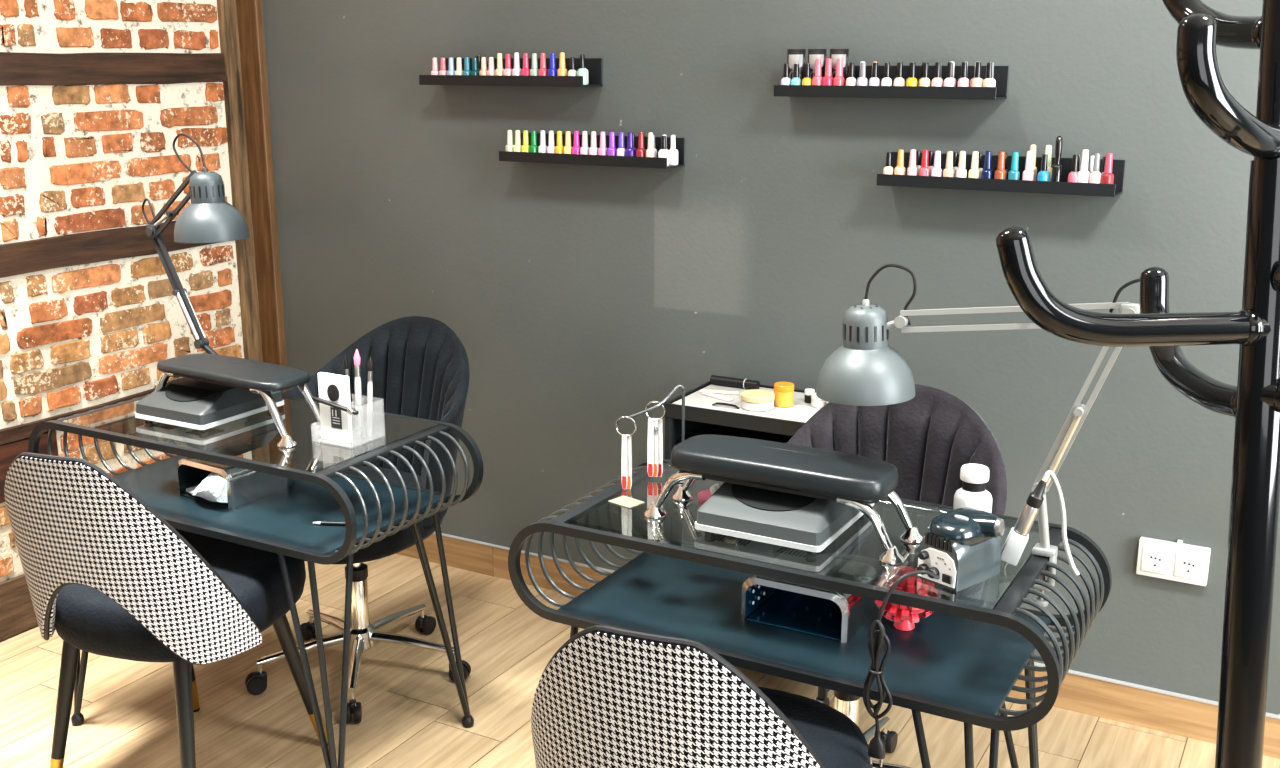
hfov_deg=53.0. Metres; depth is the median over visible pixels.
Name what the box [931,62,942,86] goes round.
bottle
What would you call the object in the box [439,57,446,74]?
bottle
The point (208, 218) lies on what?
lamp
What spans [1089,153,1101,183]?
bottle
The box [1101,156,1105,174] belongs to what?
bottle
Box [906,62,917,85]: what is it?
bottle
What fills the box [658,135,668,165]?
bottle
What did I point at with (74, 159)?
wall
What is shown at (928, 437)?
swivel chair
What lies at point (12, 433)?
trim
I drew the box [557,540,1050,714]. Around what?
shelf
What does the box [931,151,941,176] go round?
bottle
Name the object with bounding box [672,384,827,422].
tray
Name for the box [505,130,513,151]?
bottle
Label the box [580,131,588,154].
bottle
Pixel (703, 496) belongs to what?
brush
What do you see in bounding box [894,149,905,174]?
bottle
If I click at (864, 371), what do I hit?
lamp
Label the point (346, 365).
brush
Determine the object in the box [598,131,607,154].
bottle
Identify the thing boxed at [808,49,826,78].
pouch
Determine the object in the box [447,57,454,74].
bottle
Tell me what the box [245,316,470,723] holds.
swivel chair
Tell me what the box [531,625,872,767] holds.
chair
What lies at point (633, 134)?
bottle
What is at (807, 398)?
pot
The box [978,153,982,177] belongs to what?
bottle
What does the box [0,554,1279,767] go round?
floor
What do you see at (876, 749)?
lead
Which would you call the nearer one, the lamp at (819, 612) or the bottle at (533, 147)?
the lamp at (819, 612)
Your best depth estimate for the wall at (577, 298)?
3.28 m
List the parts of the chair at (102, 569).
leg, backrest, seat, leg, leg, leg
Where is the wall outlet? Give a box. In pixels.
[1136,537,1210,585]
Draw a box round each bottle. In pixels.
[431,57,438,74]
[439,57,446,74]
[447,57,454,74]
[455,57,462,74]
[463,57,470,74]
[470,58,478,74]
[476,55,480,70]
[479,57,487,74]
[484,55,488,69]
[487,57,494,74]
[495,53,503,74]
[503,54,511,75]
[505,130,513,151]
[512,52,521,75]
[513,130,521,151]
[521,53,529,75]
[521,130,529,151]
[529,130,538,152]
[530,53,538,75]
[538,53,547,75]
[538,130,547,152]
[547,130,555,152]
[548,53,556,75]
[555,131,563,153]
[557,52,567,75]
[564,131,571,153]
[568,57,576,75]
[572,131,580,153]
[577,54,588,83]
[577,55,586,84]
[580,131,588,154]
[589,131,597,154]
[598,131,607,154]
[607,132,616,155]
[617,132,625,155]
[626,132,634,156]
[633,134,635,156]
[636,132,645,156]
[646,132,654,156]
[653,135,656,156]
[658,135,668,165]
[668,135,678,164]
[781,63,790,84]
[791,63,800,84]
[802,64,811,84]
[812,58,822,84]
[822,58,833,84]
[833,58,844,85]
[846,62,856,85]
[857,62,867,85]
[869,62,879,85]
[881,62,891,85]
[883,152,893,173]
[894,62,904,85]
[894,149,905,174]
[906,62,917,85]
[907,149,916,174]
[916,151,920,175]
[919,62,930,85]
[919,149,929,175]
[928,151,932,175]
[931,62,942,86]
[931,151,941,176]
[943,62,954,86]
[943,151,954,176]
[951,61,956,86]
[953,152,957,176]
[953,464,991,512]
[956,151,966,177]
[957,62,968,86]
[968,151,979,177]
[971,62,982,86]
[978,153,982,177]
[981,151,992,178]
[982,62,993,86]
[991,62,995,86]
[994,151,1006,178]
[1005,154,1008,178]
[1008,152,1019,179]
[1022,151,1033,180]
[1030,144,1036,180]
[1037,154,1048,180]
[1045,145,1051,180]
[1051,136,1062,181]
[1067,154,1077,181]
[1077,149,1089,182]
[1078,155,1081,171]
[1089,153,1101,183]
[1089,156,1093,172]
[1101,153,1113,183]
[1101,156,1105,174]
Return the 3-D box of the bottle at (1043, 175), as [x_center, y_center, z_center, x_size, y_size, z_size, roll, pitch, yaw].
[0.894,-0.469,2.847,0.026,0.080,0.026,8,16,28]
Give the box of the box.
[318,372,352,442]
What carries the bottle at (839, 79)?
on the wall shelf at (1001, 73)
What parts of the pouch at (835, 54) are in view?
printed panel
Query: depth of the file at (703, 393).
3.20 m
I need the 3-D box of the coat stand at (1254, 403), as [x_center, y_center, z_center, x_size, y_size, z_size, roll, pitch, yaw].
[0.703,0.303,1.503,0.500,1.778,0.463,13,19,41]
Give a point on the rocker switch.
(946, 578)
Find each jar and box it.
[740,389,774,411]
[774,382,793,407]
[804,388,814,402]
[811,393,826,407]
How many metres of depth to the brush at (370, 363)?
2.76 m
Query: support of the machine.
on the table at (962, 661)
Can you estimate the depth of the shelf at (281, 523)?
2.83 m
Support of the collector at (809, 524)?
on the table at (962, 661)
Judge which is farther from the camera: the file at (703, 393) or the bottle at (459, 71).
the bottle at (459, 71)
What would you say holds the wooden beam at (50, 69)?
attached to the wall at (74, 159)
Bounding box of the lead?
[863,570,939,766]
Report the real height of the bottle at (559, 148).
0.081 m
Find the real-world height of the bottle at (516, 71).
0.082 m
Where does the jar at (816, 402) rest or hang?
on the tray at (801, 411)
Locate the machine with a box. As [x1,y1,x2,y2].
[917,507,1004,591]
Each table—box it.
[28,394,483,767]
[508,459,1111,767]
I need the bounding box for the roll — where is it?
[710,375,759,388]
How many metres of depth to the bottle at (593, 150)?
3.38 m
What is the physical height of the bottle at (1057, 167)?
0.120 m
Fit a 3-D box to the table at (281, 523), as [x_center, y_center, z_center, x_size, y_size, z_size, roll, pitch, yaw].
[-0.883,0.453,2.998,0.976,0.755,0.479,8,16,28]
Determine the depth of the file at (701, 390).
3.25 m
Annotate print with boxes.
[332,410,339,423]
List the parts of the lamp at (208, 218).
arm, arm, pivot post, lamp shade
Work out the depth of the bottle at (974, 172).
2.91 m
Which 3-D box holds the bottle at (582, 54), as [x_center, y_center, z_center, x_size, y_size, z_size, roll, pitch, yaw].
[-0.152,-0.834,3.407,0.025,0.077,0.025,9,17,33]
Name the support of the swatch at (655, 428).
hanging from the stand at (677, 387)
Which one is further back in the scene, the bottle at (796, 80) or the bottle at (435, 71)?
the bottle at (435, 71)
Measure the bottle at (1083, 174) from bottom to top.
0.093 m
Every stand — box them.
[630,385,684,482]
[996,0,1279,767]
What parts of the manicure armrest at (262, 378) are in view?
leg, leg, leg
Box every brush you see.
[344,354,354,433]
[354,349,362,435]
[367,356,372,436]
[697,484,718,501]
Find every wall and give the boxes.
[0,0,243,581]
[262,0,1279,714]
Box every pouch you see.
[787,49,805,84]
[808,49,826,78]
[830,49,848,85]
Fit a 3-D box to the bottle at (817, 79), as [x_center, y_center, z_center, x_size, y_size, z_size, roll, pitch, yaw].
[0.423,-0.730,3.053,0.024,0.084,0.024,-12,18,-39]
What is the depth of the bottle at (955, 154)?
2.97 m
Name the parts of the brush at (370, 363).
handle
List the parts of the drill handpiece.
cord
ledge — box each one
[419,58,602,86]
[499,133,684,168]
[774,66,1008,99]
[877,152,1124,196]
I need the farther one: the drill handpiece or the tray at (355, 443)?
the tray at (355, 443)
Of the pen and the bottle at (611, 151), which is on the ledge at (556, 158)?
the bottle at (611, 151)
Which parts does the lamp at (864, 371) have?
lamp shade, arm, pivot post, arm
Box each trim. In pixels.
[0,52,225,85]
[0,220,226,277]
[0,388,154,443]
[0,430,57,503]
[0,574,37,640]
[217,0,262,361]
[236,0,288,392]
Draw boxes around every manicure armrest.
[155,354,320,447]
[644,434,923,564]
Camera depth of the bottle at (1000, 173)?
2.88 m
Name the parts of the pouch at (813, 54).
printed panel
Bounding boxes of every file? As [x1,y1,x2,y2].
[700,389,738,394]
[701,392,733,401]
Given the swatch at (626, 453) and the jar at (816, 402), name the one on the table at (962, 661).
the swatch at (626, 453)
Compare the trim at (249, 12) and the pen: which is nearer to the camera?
the pen
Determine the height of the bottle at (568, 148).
0.081 m
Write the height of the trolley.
0.736 m
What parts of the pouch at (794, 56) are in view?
printed panel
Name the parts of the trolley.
post, panel, drawer, handle, drawer, post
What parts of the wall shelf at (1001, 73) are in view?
plate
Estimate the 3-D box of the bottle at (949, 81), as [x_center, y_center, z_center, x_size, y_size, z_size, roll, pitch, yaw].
[0.700,-0.689,2.904,0.026,0.076,0.026,12,18,39]
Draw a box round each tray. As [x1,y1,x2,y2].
[312,421,360,448]
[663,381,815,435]
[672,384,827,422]
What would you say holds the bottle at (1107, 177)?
on the wall shelf at (1118, 166)
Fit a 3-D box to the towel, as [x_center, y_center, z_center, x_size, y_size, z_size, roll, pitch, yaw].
[-0.964,0.216,2.911,0.177,0.079,0.145,8,16,28]
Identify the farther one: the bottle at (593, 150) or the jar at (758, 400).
the bottle at (593, 150)
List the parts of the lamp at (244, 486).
plate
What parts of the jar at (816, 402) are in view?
lid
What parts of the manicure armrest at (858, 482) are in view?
leg, leg, leg, leg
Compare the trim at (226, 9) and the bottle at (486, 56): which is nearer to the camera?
the bottle at (486, 56)
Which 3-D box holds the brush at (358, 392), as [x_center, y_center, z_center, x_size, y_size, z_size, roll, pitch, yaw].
[-0.608,0.018,2.771,0.020,0.192,0.016,8,16,28]
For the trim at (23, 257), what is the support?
attached to the wall at (74, 159)
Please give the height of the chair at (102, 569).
0.838 m
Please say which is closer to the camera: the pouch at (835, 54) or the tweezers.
the pouch at (835, 54)
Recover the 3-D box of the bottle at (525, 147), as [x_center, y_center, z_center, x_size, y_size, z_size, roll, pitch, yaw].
[-0.310,-0.650,3.496,0.024,0.080,0.024,7,16,26]
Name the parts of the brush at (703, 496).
handle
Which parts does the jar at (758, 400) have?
lid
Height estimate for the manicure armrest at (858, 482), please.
0.136 m
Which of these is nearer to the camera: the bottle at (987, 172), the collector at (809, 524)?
the collector at (809, 524)
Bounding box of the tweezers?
[712,402,738,408]
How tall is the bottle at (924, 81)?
0.075 m
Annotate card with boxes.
[609,495,644,507]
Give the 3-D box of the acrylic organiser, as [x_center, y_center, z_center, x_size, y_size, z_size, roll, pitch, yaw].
[-0.629,0.078,2.769,0.110,0.085,0.110,8,16,28]
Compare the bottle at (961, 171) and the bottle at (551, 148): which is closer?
the bottle at (961, 171)
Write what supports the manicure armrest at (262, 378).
on the table at (281, 523)
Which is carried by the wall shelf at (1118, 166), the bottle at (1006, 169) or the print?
the bottle at (1006, 169)
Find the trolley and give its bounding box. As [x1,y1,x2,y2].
[663,381,829,705]
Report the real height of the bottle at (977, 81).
0.077 m
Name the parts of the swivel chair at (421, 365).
caster stem, arm, arm, caster stem, arm, seat, backrest, arm, arm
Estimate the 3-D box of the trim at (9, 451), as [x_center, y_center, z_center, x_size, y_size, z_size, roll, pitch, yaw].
[-2.577,0.613,2.006,0.022,0.167,3.820,8,16,28]
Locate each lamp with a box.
[142,133,249,354]
[177,457,293,508]
[741,549,878,642]
[816,264,1139,606]
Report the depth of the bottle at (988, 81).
2.85 m
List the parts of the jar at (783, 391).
lid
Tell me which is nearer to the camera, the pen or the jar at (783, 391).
the pen
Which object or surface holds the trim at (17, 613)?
attached to the wall at (74, 159)
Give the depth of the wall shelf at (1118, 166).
2.90 m
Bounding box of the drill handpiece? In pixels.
[1001,470,1079,575]
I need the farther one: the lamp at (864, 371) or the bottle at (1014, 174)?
the bottle at (1014, 174)
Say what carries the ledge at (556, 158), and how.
attached to the wall at (577, 298)
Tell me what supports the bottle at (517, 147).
on the ledge at (556, 158)
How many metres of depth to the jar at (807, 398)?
3.15 m
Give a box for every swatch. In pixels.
[615,416,636,489]
[645,401,664,476]
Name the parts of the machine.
knob, knob, knob, control panel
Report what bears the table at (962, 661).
on the floor
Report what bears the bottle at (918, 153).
on the wall shelf at (1118, 166)
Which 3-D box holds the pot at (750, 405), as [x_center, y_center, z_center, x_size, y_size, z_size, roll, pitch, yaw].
[0.284,0.047,3.109,0.080,0.021,0.080,8,16,28]
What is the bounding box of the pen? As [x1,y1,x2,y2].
[313,521,345,525]
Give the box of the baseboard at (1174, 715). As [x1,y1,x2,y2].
[395,534,1279,758]
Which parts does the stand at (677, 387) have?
arm, rod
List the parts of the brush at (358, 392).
handle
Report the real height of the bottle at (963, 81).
0.077 m
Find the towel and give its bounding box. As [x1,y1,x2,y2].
[185,472,227,502]
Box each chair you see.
[4,452,327,767]
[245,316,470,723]
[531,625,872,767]
[736,384,1006,767]
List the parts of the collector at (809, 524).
plate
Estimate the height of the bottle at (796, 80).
0.072 m
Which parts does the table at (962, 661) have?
leg, loop frame, glass, loop frame, leg, leg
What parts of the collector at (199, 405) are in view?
plate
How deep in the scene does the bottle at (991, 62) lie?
2.89 m
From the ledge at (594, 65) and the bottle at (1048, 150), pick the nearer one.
the bottle at (1048, 150)
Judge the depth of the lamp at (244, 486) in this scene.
2.89 m
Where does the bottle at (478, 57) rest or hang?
on the ledge at (594, 65)
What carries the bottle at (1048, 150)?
on the wall shelf at (1118, 166)
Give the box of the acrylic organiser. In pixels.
[312,395,384,448]
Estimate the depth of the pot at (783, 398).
3.11 m
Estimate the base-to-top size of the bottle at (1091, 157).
0.077 m
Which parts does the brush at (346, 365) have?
handle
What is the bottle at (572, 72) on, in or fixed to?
on the ledge at (594, 65)
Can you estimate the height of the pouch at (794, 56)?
0.106 m
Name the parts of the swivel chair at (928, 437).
backrest, arm, seat, arm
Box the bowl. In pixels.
[873,566,937,630]
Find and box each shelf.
[113,455,446,554]
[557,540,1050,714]
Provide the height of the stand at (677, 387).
0.192 m
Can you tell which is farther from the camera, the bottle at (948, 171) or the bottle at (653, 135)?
the bottle at (653, 135)
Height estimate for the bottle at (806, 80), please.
0.072 m
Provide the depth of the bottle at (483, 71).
3.50 m
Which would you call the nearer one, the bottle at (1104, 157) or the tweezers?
the bottle at (1104, 157)
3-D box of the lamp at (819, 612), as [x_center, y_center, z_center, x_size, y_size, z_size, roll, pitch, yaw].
[0.312,0.369,2.309,0.200,0.085,0.194,8,16,28]
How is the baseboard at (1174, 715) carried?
attached to the wall at (577, 298)
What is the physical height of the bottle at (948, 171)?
0.080 m
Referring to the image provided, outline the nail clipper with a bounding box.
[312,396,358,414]
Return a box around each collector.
[135,377,283,432]
[695,482,873,554]
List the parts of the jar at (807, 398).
lid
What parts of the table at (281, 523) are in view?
leg, loop frame, glass, leg, loop frame, leg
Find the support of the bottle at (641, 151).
on the ledge at (556, 158)
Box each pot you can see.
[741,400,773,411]
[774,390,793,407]
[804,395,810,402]
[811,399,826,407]
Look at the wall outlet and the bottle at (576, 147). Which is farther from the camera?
the bottle at (576, 147)
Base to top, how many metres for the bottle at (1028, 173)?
0.086 m
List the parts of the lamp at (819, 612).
plate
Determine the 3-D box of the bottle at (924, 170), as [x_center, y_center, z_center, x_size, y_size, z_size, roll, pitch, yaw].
[0.659,-0.502,2.975,0.024,0.081,0.024,2,14,7]
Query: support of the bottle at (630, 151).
on the ledge at (556, 158)
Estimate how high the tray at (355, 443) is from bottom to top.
0.040 m
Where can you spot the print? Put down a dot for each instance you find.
(335, 413)
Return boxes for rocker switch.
[942,573,951,583]
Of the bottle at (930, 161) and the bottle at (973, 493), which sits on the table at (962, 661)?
the bottle at (973, 493)
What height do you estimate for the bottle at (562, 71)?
0.082 m

